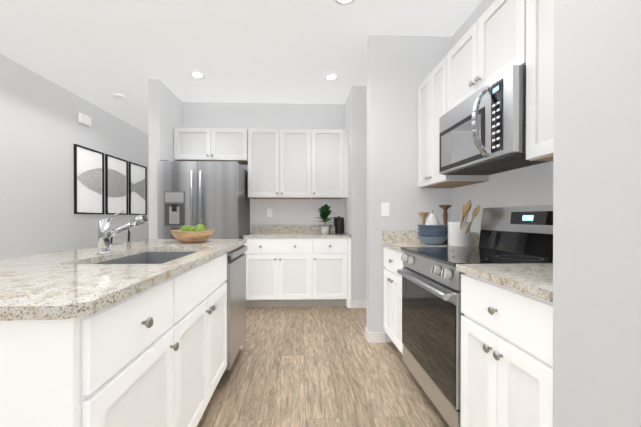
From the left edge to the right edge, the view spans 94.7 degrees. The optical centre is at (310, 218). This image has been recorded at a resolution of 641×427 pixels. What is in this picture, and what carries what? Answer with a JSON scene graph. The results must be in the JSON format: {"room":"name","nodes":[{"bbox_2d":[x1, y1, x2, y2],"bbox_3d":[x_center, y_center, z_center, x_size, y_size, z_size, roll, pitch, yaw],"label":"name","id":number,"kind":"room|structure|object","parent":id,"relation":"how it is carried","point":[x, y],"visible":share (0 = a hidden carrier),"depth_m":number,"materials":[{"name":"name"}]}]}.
{"room":"kitchen","nodes":[
{"label":"kitchen","id":0,"kind":"room"},
{"bbox_2d":[0,53,148,258],"bbox_3d":[-3.153,-0.270,2.626,0.100,2.780,10.900,0,0,-2],"label":"wall","id":1,"kind":"structure","parent":0,"point":[43,130],"depth_m":3.51,"materials":[{"name":"paint"}]},
{"bbox_2d":[78,113,90,126],"bbox_3d":[-3.130,-1.372,4.088,0.043,0.130,0.210,0,0,-2],"label":"door chime","id":2,"kind":"object","parent":1,"relation":"attached to","point":[84,119],"visible":1,"depth_m":4.05,"materials":[{"name":"white plastic"}]},
{"bbox_2d":[74,144,103,213],"bbox_3d":[-3.141,-0.533,4.202,0.028,0.930,0.570,0,0,-2],"label":"picture frame","id":3,"kind":"object","parent":1,"relation":"attached to","point":[88,180],"visible":1,"depth_m":4.18,"materials":[{"name":"black"}]},
{"bbox_2d":[105,154,127,214],"bbox_3d":[-3.162,-0.536,4.826,0.028,0.930,0.560,0,0,-2],"label":"picture frame","id":4,"kind":"object","parent":1,"relation":"attached to","point":[116,185],"visible":1,"depth_m":4.80,"materials":[{"name":"black"}]},
{"bbox_2d":[129,162,146,214],"bbox_3d":[-3.183,-0.539,5.446,0.028,0.930,0.560,0,0,-2],"label":"picture frame","id":5,"kind":"object","parent":1,"relation":"attached to","point":[137,189],"visible":1,"depth_m":5.43,"materials":[{"name":"black"}]},
{"bbox_2d":[148,79,182,238],"bbox_3d":[-1.942,-0.285,5.719,0.130,2.780,4.400,0,0,-2],"label":"wall","id":6,"kind":"structure","parent":0,"point":[165,110],"depth_m":3.52,"materials":[{"name":"paint"}]},
{"bbox_2d":[0,0,481,133],"bbox_3d":[-0.905,-1.691,2.696,4.800,0.060,10.900,0,0,-2],"label":"ceiling","id":7,"kind":"structure","parent":0,"point":[99,53],"depth_m":2.79,"materials":[{"name":"paint"}]},
{"bbox_2d":[113,93,125,99],"bbox_3d":[-2.579,-1.651,3.990,0.150,0.029,0.150,0,0,-2],"label":"smoke detector","id":8,"kind":"object","parent":7,"relation":"attached to","point":[120,96],"visible":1,"depth_m":3.95,"materials":[{"name":"white plastic"}]},
{"bbox_2d":[190,72,204,78],"bbox_3d":[-1.309,-1.661,3.413,0.170,0.001,0.170,0,0,-2],"label":"recessed light","id":9,"kind":"object","parent":7,"relation":"in","point":[197,75],"visible":1,"depth_m":3.42,"materials":[{"name":"paint"}]},
{"bbox_2d":[324,74,337,80],"bbox_3d":[0.240,-1.661,3.465,0.170,0.001,0.170,0,0,-2],"label":"recessed light","id":10,"kind":"object","parent":7,"relation":"in","point":[331,76],"visible":1,"depth_m":3.47,"materials":[{"name":"paint"}]},
{"bbox_2d":[334,0,354,5],"bbox_3d":[0.258,-1.655,2.205,0.170,0.001,0.170,0,0,-2],"label":"recessed light","id":11,"kind":"object","parent":7,"relation":"in","point":[344,3],"visible":1,"depth_m":2.26,"materials":[{"name":"paint"}]},
{"bbox_2d":[183,102,344,232],"bbox_3d":[-0.244,-0.279,4.326,3.170,2.780,0.100,0,0,-2],"label":"wall","id":12,"kind":"structure","parent":0,"point":[266,116],"depth_m":4.26,"materials":[{"name":"paint"}]},
{"bbox_2d":[174,128,245,163],"bbox_3d":[-1.331,-0.995,4.067,0.960,0.425,0.324,0,0,-2],"label":"upper cabinet","id":13,"kind":"object","parent":12,"relation":"attached to","point":[190,144],"depth_m":3.91,"materials":[{"name":"white wood"}]},
{"bbox_2d":[267,209,271,216],"bbox_3d":[-0.592,-0.091,4.260,0.070,0.115,0.007,0,0,-2],"label":"electrical outlet plate","id":14,"kind":"object","parent":12,"relation":"attached to","point":[269,212],"visible":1,"depth_m":4.26,"materials":[{"name":"white plastic"}]},
{"bbox_2d":[246,128,313,198],"bbox_3d":[-0.422,-0.748,4.099,0.850,0.920,0.324,0,0,-2],"label":"upper cabinet","id":15,"kind":"object","parent":12,"relation":"attached to","point":[297,163],"depth_m":3.94,"materials":[{"name":"white wood"}]},
{"bbox_2d":[251,225,333,232],"bbox_3d":[-0.184,0.139,4.261,1.346,0.115,0.020,0,0,-2],"label":"backsplash","id":16,"kind":"structure","parent":12,"relation":"attached to","point":[254,228],"depth_m":4.25,"materials":[{"name":"beige stone"}]},
{"bbox_2d":[314,129,347,198],"bbox_3d":[0.249,-0.748,4.122,0.493,0.920,0.324,0,0,-2],"label":"upper cabinet","id":17,"kind":"object","parent":12,"relation":"attached to","point":[330,145],"depth_m":3.97,"materials":[{"name":"white wood"}]},
{"bbox_2d":[197,306,448,426],"bbox_3d":[-0.905,1.149,2.709,4.800,0.060,10.900,0,0,-2],"label":"floor","id":18,"kind":"structure","parent":0,"point":[320,366],"depth_m":2.06,"materials":[{"name":"brown wood"}]},
{"bbox_2d":[111,229,129,243],"bbox_3d":[-2.716,0.621,3.896,0.440,0.985,0.420,0,0,-2],"label":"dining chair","id":19,"kind":"object","parent":18,"relation":"on","point":[128,239],"visible":0.08,"depth_m":4.08,"materials":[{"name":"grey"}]},
{"bbox_2d":[0,242,246,426],"bbox_3d":[-0.847,0.667,1.598,0.674,0.915,1.900,0,0,-2],"label":"kitchen island","id":20,"kind":"object","parent":18,"relation":"on","point":[105,332],"depth_m":0.88,"materials":[{"name":"white wood"}]},
{"bbox_2d":[0,262,187,321],"bbox_3d":[-0.939,0.198,0.898,0.880,0.030,0.570,0,0,-2],"label":"island countertop","id":21,"kind":"structure","parent":20,"relation":"on","point":[29,291],"depth_m":0.83,"materials":[{"name":"beige stone"}]},
{"bbox_2d":[0,246,227,265],"bbox_3d":[-0.960,0.195,1.532,0.880,0.030,0.700,0,0,-2],"label":"island countertop","id":22,"kind":"structure","parent":20,"relation":"on","point":[85,254],"depth_m":1.46,"materials":[{"name":"beige stone"}]},
{"bbox_2d":[92,210,147,253],"bbox_3d":[-0.983,0.065,1.537,0.235,0.229,0.077,0,0,-2],"label":"faucet","id":23,"kind":"object","parent":22,"relation":"on","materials":[{"name":"silver metal"}]},
{"bbox_2d":[92,250,195,261],"bbox_3d":[-0.823,0.310,1.537,0.439,0.224,0.724,0,0,-2],"label":"sink","id":24,"kind":"object","parent":22,"relation":"in","point":[137,255],"depth_m":1.88,"materials":[{"name":"grey metal"}]},
{"bbox_2d":[116,239,246,249],"bbox_3d":[-0.983,0.191,2.222,0.880,0.030,0.680,0,0,-2],"label":"island countertop","id":25,"kind":"structure","parent":20,"relation":"on","point":[153,244],"depth_m":2.05,"materials":[{"name":"beige stone"}]},
{"bbox_2d":[170,224,213,242],"bbox_3d":[-0.899,0.108,2.254,0.316,0.135,0.316,0,0,-2],"label":"fruit bowl","id":26,"kind":"object","parent":25,"relation":"on","point":[192,234],"visible":1,"depth_m":2.17,"materials":[{"name":"brown wood"}]},
{"bbox_2d":[217,244,246,385],"bbox_3d":[-0.848,0.668,2.239,0.632,0.908,0.574,0,0,-2],"label":"dishwasher","id":27,"kind":"object","parent":20,"relation":"in","point":[236,257],"depth_m":2.12,"materials":[{"name":"silver metal"}]},
{"bbox_2d":[157,160,249,238],"bbox_3d":[-1.308,0.219,3.768,0.905,1.790,0.928,0,0,-2],"label":"fridge","id":28,"kind":"object","parent":18,"relation":"on","point":[212,195],"visible":0.44,"depth_m":3.38,"materials":[{"name":"silver metal"}]},
{"bbox_2d":[242,237,313,306],"bbox_3d":[-0.417,0.671,3.955,0.850,0.885,0.622,0,0,-2],"label":"base cabinet","id":29,"kind":"object","parent":18,"relation":"on","point":[298,265],"depth_m":3.65,"materials":[{"name":"white wood"}]},
{"bbox_2d":[242,233,351,236],"bbox_3d":[-0.174,0.213,3.951,1.346,0.030,0.642,0,0,-2],"label":"countertop","id":30,"kind":"structure","parent":29,"relation":"on","point":[249,234],"depth_m":3.65,"materials":[{"name":"beige stone"}]},
{"bbox_2d":[315,204,333,233],"bbox_3d":[0.208,-0.001,3.932,0.352,0.397,0.337,0,0,-2],"label":"potted plant","id":31,"kind":"object","parent":30,"relation":"on","point":[324,211],"visible":1,"depth_m":3.90,"materials":[{"name":"green plant"}]},
{"bbox_2d":[328,225,334,232],"bbox_3d":[0.285,0.139,4.056,0.104,0.115,0.104,0,0,-2],"label":"canister","id":32,"kind":"object","parent":30,"relation":"on","point":[331,229],"visible":0.81,"depth_m":4.01,"materials":[{"name":"grey ceramic"}]},
{"bbox_2d":[334,216,343,232],"bbox_3d":[0.395,0.077,4.154,0.148,0.238,0.148,0,0,-2],"label":"canister","id":33,"kind":"object","parent":30,"relation":"on","point":[339,223],"visible":0.94,"depth_m":4.09,"materials":[{"name":"grey metal"}]},
{"bbox_2d":[314,237,351,307],"bbox_3d":[0.253,0.671,3.978,0.491,0.885,0.622,0,0,-2],"label":"base cabinet","id":34,"kind":"object","parent":18,"relation":"on","point":[332,255],"depth_m":3.67,"materials":[{"name":"white wood"}]},
{"bbox_2d":[381,230,479,354],"bbox_3d":[0.962,0.613,2.419,0.652,1.015,0.536,0,0,-2],"label":"base cabinet","id":35,"kind":"object","parent":18,"relation":"on","point":[394,241],"visible":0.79,"depth_m":2.41,"materials":[{"name":"white wood"}]},
{"bbox_2d":[381,230,479,251],"bbox_3d":[0.967,0.171,2.417,0.642,0.130,0.536,0,0,-2],"label":"countertop","id":36,"kind":"structure","parent":35,"relation":"on","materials":[{"name":"stone"}]},
{"bbox_2d":[418,212,428,241],"bbox_3d":[0.999,0.073,2.615,0.090,0.262,0.090,0,0,-2],"label":"pedestal","id":37,"kind":"object","parent":36,"relation":"on","point":[423,215],"visible":0.6,"depth_m":2.60,"materials":[{"name":"beige wood"}]},
{"bbox_2d":[417,224,447,243],"bbox_3d":[1.005,0.127,2.439,0.248,0.156,0.248,0,0,-2],"label":"bowls","id":38,"kind":"object","parent":36,"relation":"on","point":[432,234],"visible":0.92,"depth_m":2.35,"materials":[{"name":"blue ceramic"}]},
{"bbox_2d":[425,211,439,224],"bbox_3d":[1.005,0.010,2.438,0.116,0.166,0.116,0,0,-2],"label":"vase","id":39,"kind":"object","parent":38,"relation":"in","point":[432,219],"visible":0.67,"depth_m":2.40,"materials":[{"name":"white ceramic"}]},
{"bbox_2d":[439,205,451,242],"bbox_3d":[1.171,0.042,2.569,0.104,0.325,0.104,0,0,-2],"label":"candlestick","id":40,"kind":"object","parent":36,"relation":"on","point":[445,208],"visible":0.56,"depth_m":2.55,"materials":[{"name":"brown wood"}]},
{"bbox_2d":[448,200,479,246],"bbox_3d":[1.134,0.033,2.192,0.152,0.345,0.283,0,0,-2],"label":"utensil crock","id":41,"kind":"object","parent":36,"relation":"on","point":[458,234],"visible":1,"depth_m":2.19,"materials":[{"name":"white ceramic"}]},
{"bbox_2d":[397,205,552,426],"bbox_3d":[0.966,0.524,1.774,0.684,1.200,0.745,0,0,-2],"label":"range","id":42,"kind":"object","parent":18,"relation":"on","point":[432,313],"visible":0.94,"depth_m":1.67,"materials":[{"name":"silver metal"}]},
{"bbox_2d":[456,263,552,426],"bbox_3d":[1.005,0.620,1.137,0.652,1.015,0.523,0,0,-2],"label":"base cabinet","id":43,"kind":"object","parent":18,"relation":"on","point":[507,347],"visible":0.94,"depth_m":1.09,"materials":[{"name":"white wood"}]},
{"bbox_2d":[456,263,552,301],"bbox_3d":[1.010,0.177,1.135,0.642,0.130,0.523,0,0,-2],"label":"countertop","id":44,"kind":"structure","parent":43,"relation":"on","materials":[{"name":"stone"}]},
{"bbox_2d":[345,85,366,299],"bbox_3d":[0.607,-0.277,3.999,0.210,2.780,0.610,0,0,-2],"label":"wall","id":45,"kind":"structure","parent":0,"point":[356,199],"depth_m":3.70,"materials":[{"name":"paint"}]},
{"bbox_2d":[366,35,451,341],"bbox_3d":[0.907,-0.271,2.744,0.756,2.780,0.120,0,0,-2],"label":"wall","id":46,"kind":"structure","parent":0,"point":[400,69],"depth_m":2.68,"materials":[{"name":"paint"}]},
{"bbox_2d":[351,300,384,342],"bbox_3d":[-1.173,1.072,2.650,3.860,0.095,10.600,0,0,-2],"label":"baseboard","id":47,"kind":"structure","parent":46,"relation":"attached to","point":[374,337],"depth_m":2.67,"materials":[{"name":"paint"}]},
{"bbox_2d":[381,203,388,215],"bbox_3d":[0.675,-0.085,2.671,0.075,0.120,0.009,0,0,-2],"label":"switch plate","id":48,"kind":"object","parent":46,"relation":"attached to","point":[384,209],"visible":1,"depth_m":2.67,"materials":[{"name":"white plastic"}]},
{"bbox_2d":[452,0,552,232],"bbox_3d":[1.403,-0.262,0.879,0.110,2.780,7.100,0,0,-2],"label":"wall","id":49,"kind":"structure","parent":0,"point":[532,185],"depth_m":2.04,"materials":[{"name":"paint"}]},
{"bbox_2d":[417,57,487,187],"bbox_3d":[1.133,-0.740,2.418,0.314,0.920,0.535,0,0,-2],"label":"upper cabinet","id":50,"kind":"object","parent":49,"relation":"attached to","point":[431,92],"depth_m":2.39,"materials":[{"name":"white wood"}]},
{"bbox_2d":[445,0,524,113],"bbox_3d":[1.155,-0.968,1.773,0.314,0.458,0.749,0,0,-2],"label":"upper cabinet","id":51,"kind":"object","parent":49,"relation":"attached to","point":[499,37],"depth_m":1.70,"materials":[{"name":"white wood"}]},
{"bbox_2d":[439,65,549,174],"bbox_3d":[1.081,-0.520,1.772,0.454,0.419,0.743,0,0,-2],"label":"microwave","id":52,"kind":"object","parent":51,"relation":"attached to","point":[482,130],"visible":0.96,"depth_m":1.58,"materials":[{"name":"silver metal"}]},
{"bbox_2d":[521,0,553,160],"bbox_3d":[1.176,-0.733,1.136,0.314,0.920,0.522,0,0,-2],"label":"upper cabinet","id":53,"kind":"object","parent":49,"relation":"attached to","point":[539,14],"depth_m":1.32,"materials":[{"name":"white wood"}]},
{"bbox_2d":[552,0,640,426],"bbox_3d":[1.086,-0.253,-0.907,0.645,2.780,3.550,0,0,-2],"label":"wall","id":54,"kind":"structure","parent":0,"point":[597,234],"depth_m":0.73,"materials":[{"name":"paint"}]}
]}

